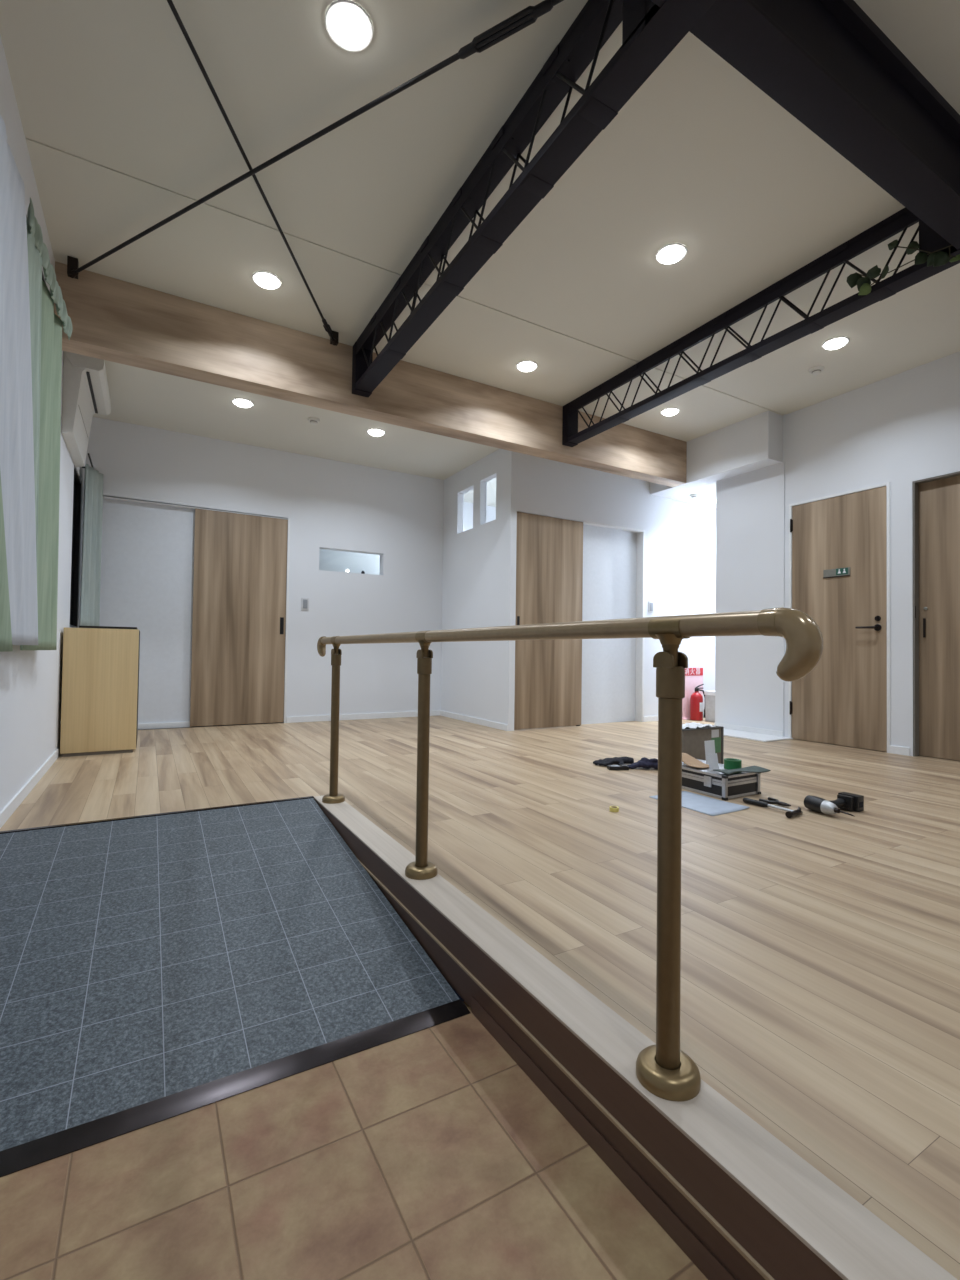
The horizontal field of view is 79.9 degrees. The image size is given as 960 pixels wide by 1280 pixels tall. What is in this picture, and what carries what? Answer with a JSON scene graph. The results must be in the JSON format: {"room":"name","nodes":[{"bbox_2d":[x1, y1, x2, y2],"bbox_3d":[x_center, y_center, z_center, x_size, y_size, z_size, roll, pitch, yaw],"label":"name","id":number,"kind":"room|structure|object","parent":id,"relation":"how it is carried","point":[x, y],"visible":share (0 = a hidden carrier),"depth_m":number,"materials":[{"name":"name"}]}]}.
{"room":"entrance hall","nodes":[
{"label":"entrance hall","id":0,"kind":"room"},
{"bbox_2d":[0,35,83,810],"bbox_3d":[-1.298,-0.666,1.163,0.120,3.135,8.300,1,-1,-30],"label":"wall","id":1,"kind":"structure","parent":0,"point":[30,680],"depth_m":2.82,"materials":[{"name":"white paint"}]},
{"bbox_2d":[0,749,57,828],"bbox_3d":[-2.296,0.721,2.954,0.010,0.058,1.710,1,-1,-30],"label":"baseboard","id":2,"kind":"structure","parent":1,"relation":"attached to","point":[13,804],"depth_m":2.70,"materials":[{"name":"white paint"}]},
{"bbox_2d":[70,465,80,627],"bbox_3d":[-3.131,-0.692,4.401,0.035,1.200,0.580,1,-1,-30],"label":"window","id":3,"kind":"structure","parent":1,"relation":"in","point":[77,482],"depth_m":4.62,"materials":[{"name":"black glass"}]},
{"bbox_2d":[61,351,110,467],"bbox_3d":[-2.699,-1.577,3.952,0.212,0.601,0.810,1,-1,-30],"label":"air conditioner","id":4,"kind":"object","parent":1,"relation":"attached to","point":[85,384],"visible":0.84,"depth_m":3.70,"materials":[{"name":"white plastic"}]},
{"bbox_2d":[82,453,93,467],"bbox_3d":[-3.112,-1.401,4.525,0.080,0.013,0.520,1,-1,-30],"label":"rail","id":5,"kind":"object","parent":1,"relation":"attached to","point":[88,453],"visible":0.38,"depth_m":4.48,"materials":[{"name":"grey metal"}]},
{"bbox_2d":[79,464,103,625],"bbox_3d":[-3.126,-0.738,4.582,0.060,1.300,0.408,1,-1,-16],"label":"curtain","id":6,"kind":"object","parent":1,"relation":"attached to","point":[93,487],"visible":0.98,"depth_m":4.61,"materials":[{"name":"grey fabric"}]},
{"bbox_3d":[-1.664,-1.658,2.004,0.047,0.020,2.300,1,-1,-30],"label":"rail","id":7,"kind":"object","parent":1,"relation":"attached to","visible":0},
{"bbox_2d":[0,473,12,651],"bbox_3d":[-1.301,-0.783,1.470,0.019,1.631,1.234,1,-1,-30],"label":"curtain","id":8,"kind":"object","parent":7,"relation":"hanging from","point":[5,620],"visible":1,"depth_m":1.83,"materials":[{"name":"green fabric"}]},
{"bbox_2d":[0,114,37,644],"bbox_3d":[-1.600,-0.812,1.937,0.031,1.656,1.242,1,-1,-29],"label":"lace curtain","id":9,"kind":"object","parent":7,"relation":"hanging from","point":[16,407],"visible":0.96,"depth_m":2.03,"materials":[{"name":"white fabric"}]},
{"bbox_2d":[20,198,72,650],"bbox_3d":[-1.962,-0.810,2.572,0.077,1.712,1.001,1,-1,-27],"label":"curtain","id":10,"kind":"object","parent":7,"relation":"hanging from","point":[45,325],"visible":0.77,"depth_m":2.63,"materials":[{"name":"green fabric"}]},
{"bbox_2d":[81,417,443,729],"bbox_3d":[-1.898,-0.639,5.682,3.615,3.020,0.120,1,-1,-30],"label":"wall","id":11,"kind":"structure","parent":0,"point":[397,517],"depth_m":5.82,"materials":[{"name":"white paint"}]},
{"bbox_2d":[99,495,289,729],"bbox_3d":[-2.597,-0.211,5.242,1.613,2.008,0.081,1,-1,-30],"label":"door","id":12,"kind":"structure","parent":11,"relation":"in","point":[205,591],"depth_m":5.24,"materials":[{"name":"brown wood"}]},
{"bbox_2d":[301,598,308,609],"bbox_3d":[-1.739,-0.358,5.695,0.072,0.120,0.011,1,-1,-30],"label":"light switch","id":13,"kind":"object","parent":11,"relation":"attached to","point":[304,601],"visible":1,"depth_m":5.69,"materials":[{"name":"grey plastic"}]},
{"bbox_2d":[319,549,379,574],"bbox_3d":[-1.377,-0.814,6.036,0.682,0.235,0.006,1,-1,-30],"label":"window","id":14,"kind":"structure","parent":11,"relation":"in","point":[329,560],"depth_m":6.03,"materials":[{"name":"clear glass"}]},
{"bbox_2d":[286,710,439,722],"bbox_3d":[-1.166,0.800,6.013,1.675,0.058,0.010,1,-1,-30],"label":"baseboard","id":15,"kind":"structure","parent":11,"relation":"attached to","point":[435,712],"depth_m":5.95,"materials":[{"name":"white paint"}]},
{"bbox_2d":[93,360,499,479],"bbox_3d":[-0.659,-1.869,5.355,5.135,0.060,1.715,1,-1,-30],"label":"ceiling","id":16,"kind":"structure","parent":0,"point":[138,396],"depth_m":4.97,"materials":[{"name":"paint"}]},
{"bbox_2d":[232,398,253,407],"bbox_3d":[-1.869,-1.858,4.512,0.160,0.028,0.160,1,-1,-30],"label":"recessed light","id":17,"kind":"object","parent":16,"relation":"in","point":[241,402],"visible":1,"depth_m":4.48,"materials":[{"name":"white paint"}]},
{"bbox_2d":[307,417,319,424],"bbox_3d":[-1.403,-1.841,4.828,0.100,0.038,0.100,1,-1,-30],"label":"smoke detector","id":18,"kind":"object","parent":16,"relation":"attached to","point":[313,420],"visible":1,"depth_m":4.80,"materials":[{"name":"white plastic"}]},
{"bbox_2d":[367,428,384,435],"bbox_3d":[-0.922,-1.833,5.084,0.160,0.028,0.160,1,-1,-30],"label":"recessed light","id":19,"kind":"object","parent":16,"relation":"in","point":[374,432],"visible":1,"depth_m":5.05,"materials":[{"name":"white paint"}]},
{"bbox_2d":[368,430,383,435],"bbox_3d":[-0.922,-1.833,5.084,0.136,0.028,0.136,1,-1,-30],"label":"diffuser","id":20,"kind":"object","parent":19,"relation":"attached to","point":[372,432],"depth_m":5.05,"materials":[{"name":"white plastic"}]},
{"bbox_2d":[0,1001,707,1279],"bbox_3d":[0.392,0.916,-0.478,1.230,0.050,3.800,1,-1,-30],"label":"floor","id":21,"kind":"structure","parent":0,"point":[430,1153],"depth_m":0.95,"materials":[{"name":"tile"}]},
{"bbox_2d":[0,796,469,1176],"bbox_3d":[-0.941,0.831,1.810,1.208,0.178,1.598,1,-1,-30],"label":"ramp","id":22,"kind":"object","parent":21,"relation":"on","point":[155,968],"visible":1,"depth_m":1.52,"materials":[{"name":"grey stone"}]},
{"bbox_2d":[314,796,957,1279],"bbox_3d":[0.570,0.825,0.515,0.116,0.176,5.338,1,-1,-30],"label":"step","id":23,"kind":"structure","parent":21,"relation":"on","point":[741,1204],"depth_m":0.94,"materials":[{"name":"beige wood"}]},
{"bbox_2d":[317,607,822,1101],"bbox_3d":[-0.194,0.361,1.874,0.105,0.788,2.575,1,-1,-30],"label":"handrail","id":24,"kind":"object","parent":23,"relation":"on","point":[664,1070],"visible":1,"depth_m":0.97,"materials":[{"name":"beige metal"}]},
{"bbox_2d":[440,449,507,730],"bbox_3d":[-0.045,-0.489,5.875,0.090,2.660,1.400,1,-1,-30],"label":"wall","id":25,"kind":"structure","parent":0,"point":[472,579],"depth_m":5.83,"materials":[{"name":"white paint"}]},
{"bbox_2d":[462,489,472,531],"bbox_3d":[-0.098,-1.369,6.071,0.006,0.445,0.348,1,-1,-30],"label":"window","id":26,"kind":"structure","parent":25,"relation":"in","point":[468,496],"depth_m":6.12,"materials":[{"name":"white glass"}]},
{"bbox_2d":[485,477,495,522],"bbox_3d":[0.136,-1.379,5.667,0.006,0.450,0.307,1,-1,-30],"label":"window","id":27,"kind":"structure","parent":25,"relation":"in","point":[490,514],"depth_m":5.71,"materials":[{"name":"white glass"}]},
{"bbox_2d":[0,0,959,441],"bbox_3d":[1.437,-2.131,1.958,5.345,0.100,6.900,1,-1,-30],"label":"ceiling","id":28,"kind":"structure","parent":0,"point":[124,129],"depth_m":2.66,"materials":[{"name":"paint"}]},
{"bbox_2d":[167,0,338,345],"bbox_3d":[-0.992,-2.062,2.416,0.061,0.081,2.947,1,-1,0],"label":"rod","id":29,"kind":"object","parent":28,"relation":"attached to","point":[334,336],"visible":1,"depth_m":2.41,"materials":[{"name":"metal"}]},
{"bbox_2d":[252,271,281,289],"bbox_3d":[-1.236,-2.074,3.321,0.160,0.028,0.160,1,-1,-30],"label":"recessed light","id":30,"kind":"object","parent":28,"relation":"in","point":[264,279],"visible":1,"depth_m":3.29,"materials":[{"name":"white paint"}]},
{"bbox_2d":[67,0,563,278],"bbox_3d":[-0.938,-2.050,2.447,3.042,0.101,0.061,0,-1,29],"label":"rod","id":31,"kind":"object","parent":28,"relation":"attached to","point":[529,15],"visible":1,"depth_m":2.10,"materials":[{"name":"metal"}]},
{"bbox_2d":[325,0,372,51],"bbox_3d":[-0.448,-2.091,1.963,0.160,0.028,0.160,1,-1,-30],"label":"recessed light","id":32,"kind":"object","parent":28,"relation":"in","point":[348,24],"visible":1,"depth_m":1.94,"materials":[{"name":"white paint"}]},
{"bbox_2d":[54,261,686,486],"bbox_3d":[-0.188,-1.839,4.538,5.133,0.419,0.170,1,-1,-30],"label":"ceiling beam","id":33,"kind":"structure","parent":28,"relation":"attached to","point":[113,320],"depth_m":3.91,"materials":[{"name":"brown wood"}]},
{"bbox_2d":[516,360,537,371],"bbox_3d":[0.349,-2.033,4.275,0.160,0.028,0.160,1,-1,-30],"label":"recessed light","id":34,"kind":"object","parent":28,"relation":"in","point":[527,365],"visible":1,"depth_m":4.24,"materials":[{"name":"white paint"}]},
{"bbox_2d":[518,362,535,371],"bbox_3d":[0.349,-2.032,4.275,0.136,0.028,0.136,1,-1,-30],"label":"diffuser","id":35,"kind":"object","parent":34,"relation":"attached to","point":[522,366],"depth_m":4.25,"materials":[{"name":"white plastic"}]},
{"bbox_2d":[352,0,715,396],"bbox_3d":[0.284,-1.923,2.104,0.125,0.339,4.513,1,-1,-30],"label":"roof truss","id":36,"kind":"object","parent":28,"relation":"attached to","point":[650,32],"visible":1,"depth_m":2.21,"materials":[{"name":"black metal"}]},
{"bbox_2d":[661,407,679,415],"bbox_3d":[1.673,-1.999,5.042,0.160,0.028,0.160,1,-1,-30],"label":"recessed light","id":37,"kind":"object","parent":28,"relation":"in","point":[668,411],"visible":1,"depth_m":5.01,"materials":[{"name":"white paint"}]},
{"bbox_2d":[662,409,677,415],"bbox_3d":[1.673,-1.999,5.042,0.136,0.028,0.136,1,-1,-30],"label":"diffuser","id":38,"kind":"object","parent":37,"relation":"attached to","point":[667,412],"depth_m":5.01,"materials":[{"name":"white plastic"}]},
{"bbox_2d":[656,243,686,264],"bbox_3d":[1.021,-2.049,3.057,0.160,0.028,0.160,1,-1,-30],"label":"recessed light","id":39,"kind":"object","parent":28,"relation":"in","point":[672,253],"visible":1,"depth_m":3.03,"materials":[{"name":"white paint"}]},
{"bbox_2d":[562,207,959,446],"bbox_3d":[1.892,-1.882,3.036,0.114,0.339,4.513,1,-1,-30],"label":"roof truss","id":40,"kind":"object","parent":28,"relation":"attached to","point":[929,240],"visible":0.98,"depth_m":3.33,"materials":[{"name":"black metal"}]},
{"bbox_2d":[846,239,959,294],"bbox_3d":[1.984,-1.779,2.697,0.066,0.264,0.484,1,-1,-30],"label":"trailing vine","id":41,"kind":"object","parent":40,"relation":"attached to","point":[941,258],"visible":1,"depth_m":2.72,"materials":[{"name":"green plant"}]},
{"bbox_2d":[651,0,959,249],"bbox_3d":[1.373,-1.914,2.059,5.345,0.329,0.183,1,-1,-30],"label":"girder","id":42,"kind":"object","parent":28,"relation":"attached to","point":[826,63],"visible":1,"depth_m":1.94,"materials":[{"name":"black metal"}]},
{"bbox_2d":[809,366,823,374],"bbox_3d":[2.505,-2.000,4.264,0.100,0.038,0.100,1,-1,-30],"label":"smoke detector","id":43,"kind":"object","parent":28,"relation":"attached to","point":[815,370],"visible":1,"depth_m":4.24,"materials":[{"name":"white plastic"}]},
{"bbox_2d":[822,336,848,349],"bbox_3d":[2.424,-2.012,3.905,0.160,0.028,0.160,1,-1,-30],"label":"recessed light","id":44,"kind":"object","parent":28,"relation":"in","point":[837,342],"visible":1,"depth_m":3.88,"materials":[{"name":"white paint"}]},
{"bbox_2d":[0,716,959,1279],"bbox_3d":[1.775,0.844,3.388,7.495,0.060,9.100,1,-1,-30],"label":"floor","id":45,"kind":"structure","parent":0,"point":[820,985],"depth_m":1.84,"materials":[{"name":"brown wood"}]},
{"bbox_2d":[60,627,139,756],"bbox_3d":[-2.641,0.346,4.013,0.424,0.842,0.440,1,-1,-30],"label":"base cabinet","id":46,"kind":"object","parent":45,"relation":"on","point":[100,668],"visible":1,"depth_m":3.82,"materials":[{"name":"brown wood"}]},
{"bbox_2d":[79,626,137,628],"bbox_3d":[-2.601,-0.082,4.024,0.330,0.016,0.330,1,-1,-30],"label":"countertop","id":47,"kind":"structure","parent":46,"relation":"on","point":[103,627],"depth_m":3.88,"materials":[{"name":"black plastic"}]},
{"bbox_2d":[593,757,633,765],"bbox_3d":[0.869,0.780,3.698,0.256,0.052,0.162,1,-1,-30],"label":"glove","id":48,"kind":"object","parent":45,"relation":"on","point":[615,760],"visible":0.98,"depth_m":3.68,"materials":[{"name":"grey fabric"}]},
{"bbox_2d":[609,806,618,811],"bbox_3d":[0.614,0.773,2.621,0.042,0.018,0.042,1,-1,-30],"label":"tape roll","id":49,"kind":"object","parent":45,"relation":"on","point":[611,808],"visible":1,"depth_m":2.61,"materials":[{"name":"yellow cardboard"}]},
{"bbox_2d":[607,765,628,769],"bbox_3d":[0.858,0.792,3.562,0.124,0.026,0.056,1,-1,-4],"label":"battery pack","id":50,"kind":"object","parent":45,"relation":"on","point":[609,767],"visible":1,"depth_m":3.54,"materials":[{"name":"black plastic"}]},
{"bbox_2d":[627,757,657,768],"bbox_3d":[1.061,0.773,3.599,0.269,0.071,0.109,1,-1,6],"label":"glove","id":51,"kind":"object","parent":45,"relation":"on","point":[646,763],"visible":0.77,"depth_m":3.56,"materials":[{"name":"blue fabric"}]},
{"bbox_2d":[682,668,702,719],"bbox_3d":[2.365,0.597,6.409,0.362,0.575,0.050,1,-1,-30],"label":"sign","id":52,"kind":"object","parent":45,"relation":"on","point":[693,676],"visible":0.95,"depth_m":6.38,"materials":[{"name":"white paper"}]},
{"bbox_2d":[690,684,705,720],"bbox_3d":[2.397,0.681,6.308,0.163,0.397,0.134,1,-1,-30],"label":"fire extinguisher","id":53,"kind":"object","parent":45,"relation":"on","point":[696,699],"visible":0.95,"depth_m":6.25,"materials":[{"name":"red metal"}]},
{"bbox_2d":[649,791,749,815],"bbox_3d":[1.058,0.788,2.785,0.262,0.011,0.375,1,-1,-30],"label":"flat board","id":54,"kind":"object","parent":45,"relation":"on","point":[692,801],"visible":0.74,"depth_m":2.73,"materials":[{"name":"white plastic"}]},
{"bbox_2d":[682,726,723,763],"bbox_3d":[1.389,0.691,3.733,0.384,0.250,0.170,1,-1,-30],"label":"carton","id":55,"kind":"object","parent":45,"relation":"on","point":[693,744],"visible":0.47,"depth_m":3.65,"materials":[{"name":"brown cardboard"}]},
{"bbox_2d":[682,722,715,728],"bbox_3d":[1.363,0.555,3.719,0.314,0.017,0.170,1,-1,-30],"label":"plastic wrap","id":56,"kind":"object","parent":55,"relation":"on","point":[695,725],"visible":0.72,"depth_m":3.72,"materials":[{"name":"white plastic"}]},
{"bbox_2d":[704,691,714,721],"bbox_3d":[2.569,0.719,6.214,0.207,0.328,0.162,1,-1,-30],"label":"plastic bin","id":57,"kind":"object","parent":45,"relation":"on","point":[709,695],"visible":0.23,"depth_m":6.17,"materials":[{"name":"white paint"}]},
{"bbox_2d":[682,757,760,800],"bbox_3d":[1.230,0.740,3.090,0.289,0.122,0.430,1,-1,-30],"label":"tool case","id":58,"kind":"object","parent":45,"relation":"on","point":[723,786],"visible":0.55,"depth_m":2.94,"materials":[{"name":"metal"}]},
{"bbox_2d":[682,753,708,767],"bbox_3d":[1.156,0.646,3.124,0.140,0.068,0.200,1,-1,-30],"label":"flap","id":59,"kind":"object","parent":58,"relation":"on","point":[687,759],"visible":0.71,"depth_m":3.12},
{"bbox_2d":[704,740,714,763],"bbox_3d":[1.273,0.621,3.166,0.080,0.128,0.014,1,-1,-30],"label":"paper sheet","id":60,"kind":"object","parent":58,"relation":"on","point":[709,745],"visible":0.79,"depth_m":3.16,"materials":[{"name":"white paper"}]},
{"bbox_2d":[707,753,718,770],"bbox_3d":[1.226,0.640,3.007,0.073,0.082,0.018,1,-1,-30],"label":"paper card","id":61,"kind":"object","parent":58,"relation":"on","point":[712,758],"visible":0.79,"depth_m":3.00,"materials":[{"name":"white paper"}]},
{"bbox_2d":[724,758,741,768],"bbox_3d":[1.342,0.659,3.041,0.086,0.047,0.086,1,-1,-30],"label":"tape roll","id":62,"kind":"object","parent":58,"relation":"on","point":[729,763],"visible":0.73,"depth_m":3.01,"materials":[{"name":"green plastic"}]},
{"bbox_2d":[713,766,770,774],"bbox_3d":[1.341,0.670,2.944,0.329,0.023,0.084,1,-1,-24],"label":"pouch","id":63,"kind":"object","parent":58,"relation":"on","point":[755,769],"visible":1,"depth_m":2.96,"materials":[{"name":"grey fabric"}]},
{"bbox_2d":[743,798,802,817],"bbox_3d":[1.369,0.779,2.686,0.148,0.029,0.280,1,-1,-30],"label":"hammer","id":64,"kind":"object","parent":45,"relation":"on","point":[790,813],"visible":1,"depth_m":2.67,"materials":[{"name":"black plastic"}]},
{"bbox_2d":[759,797,790,806],"bbox_3d":[1.437,0.785,2.771,0.084,0.016,0.136,1,-1,-30],"label":"pliers","id":65,"kind":"object","parent":45,"relation":"on","point":[770,800],"visible":0.97,"depth_m":2.76,"materials":[{"name":"black plastic"}]},
{"bbox_2d":[804,792,863,816],"bbox_3d":[1.668,0.761,2.637,0.268,0.072,0.239,1,-1,-30],"label":"cordless drill","id":66,"kind":"object","parent":45,"relation":"on","point":[845,800],"visible":1,"depth_m":2.66,"materials":[{"name":"black plastic"}]},
{"bbox_2d":[501,450,715,730],"bbox_3d":[2.034,-0.452,6.346,4.140,2.660,0.130,1,-1,-30],"label":"wall","id":67,"kind":"structure","parent":0,"point":[535,485],"depth_m":6.11,"materials":[{"name":"white paint"}]},
{"bbox_2d":[514,512,644,729],"bbox_3d":[1.012,-0.169,5.740,1.639,2.042,0.124,1,-1,-30],"label":"door","id":68,"kind":"structure","parent":67,"relation":"in","point":[567,570],"depth_m":5.65,"materials":[{"name":"brown wood"}]},
{"bbox_2d":[643,716,657,721],"bbox_3d":[1.913,0.845,6.179,0.420,0.058,0.010,1,-1,-30],"label":"baseboard","id":69,"kind":"structure","parent":67,"relation":"attached to","point":[645,718],"depth_m":6.11,"materials":[{"name":"white paint"}]},
{"bbox_2d":[648,601,653,612],"bbox_3d":[1.838,-0.354,6.150,0.072,0.120,0.011,1,-1,-30],"label":"light switch","id":70,"kind":"object","parent":67,"relation":"attached to","point":[650,603],"visible":1,"depth_m":6.14,"materials":[{"name":"grey plastic"}]},
{"bbox_2d":[665,482,715,508],"bbox_3d":[3.098,-1.573,6.544,2.150,0.060,0.740,1,-1,-30],"label":"ceiling","id":71,"kind":"structure","parent":0,"point":[707,493],"depth_m":6.23,"materials":[{"name":"paint"}]},
{"bbox_2d":[689,494,698,498],"bbox_3d":[2.305,-1.543,6.165,0.100,0.038,0.100,1,-1,-30],"label":"smoke detector","id":72,"kind":"object","parent":71,"relation":"attached to","point":[693,496],"visible":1,"depth_m":6.14,"materials":[{"name":"white plastic"}]},
{"bbox_2d":[650,411,782,496],"bbox_3d":[2.265,-1.783,5.636,0.210,0.420,1.360,1,-1,-30],"label":"wall","id":73,"kind":"structure","parent":0,"point":[753,443],"depth_m":5.32,"materials":[{"name":"white paint"}]},
{"bbox_2d":[715,351,959,755],"bbox_3d":[3.946,-0.645,3.002,0.132,2.960,6.220,1,-1,-30],"label":"wall","id":74,"kind":"structure","parent":0,"point":[901,429],"depth_m":4.77,"materials":[{"name":"white paint"}]},
{"bbox_2d":[714,722,782,736],"bbox_3d":[2.481,0.835,5.324,0.010,0.058,0.700,1,-1,-30],"label":"baseboard","id":75,"kind":"structure","parent":74,"relation":"attached to","point":[726,726],"depth_m":5.29,"materials":[{"name":"white paint"}]},
{"bbox_2d":[724,729,792,741],"bbox_3d":[2.351,0.853,5.190,0.387,0.012,0.760,1,-1,-30],"label":"trim","id":76,"kind":"structure","parent":74,"relation":"attached to","point":[727,732],"depth_m":5.02,"materials":[{"name":"white paint"}]},
{"bbox_2d":[788,482,890,752],"bbox_3d":[2.916,-0.170,4.678,0.154,2.053,0.790,1,-1,-30],"label":"door","id":77,"kind":"structure","parent":74,"relation":"in","point":[839,543],"depth_m":4.61,"materials":[{"name":"brown wood"}]},
{"bbox_2d":[890,745,909,755],"bbox_3d":[3.116,0.821,4.253,0.010,0.058,0.130,1,-1,-30],"label":"baseboard","id":78,"kind":"structure","parent":74,"relation":"attached to","point":[893,749],"depth_m":4.24,"materials":[{"name":"white paint"}]},
{"bbox_2d":[913,471,959,760],"bbox_3d":[3.454,-0.164,3.821,0.097,2.019,0.942,1,-1,-30],"label":"door","id":79,"kind":"structure","parent":74,"relation":"in","point":[936,500],"depth_m":4.13,"materials":[{"name":"brown wood"}]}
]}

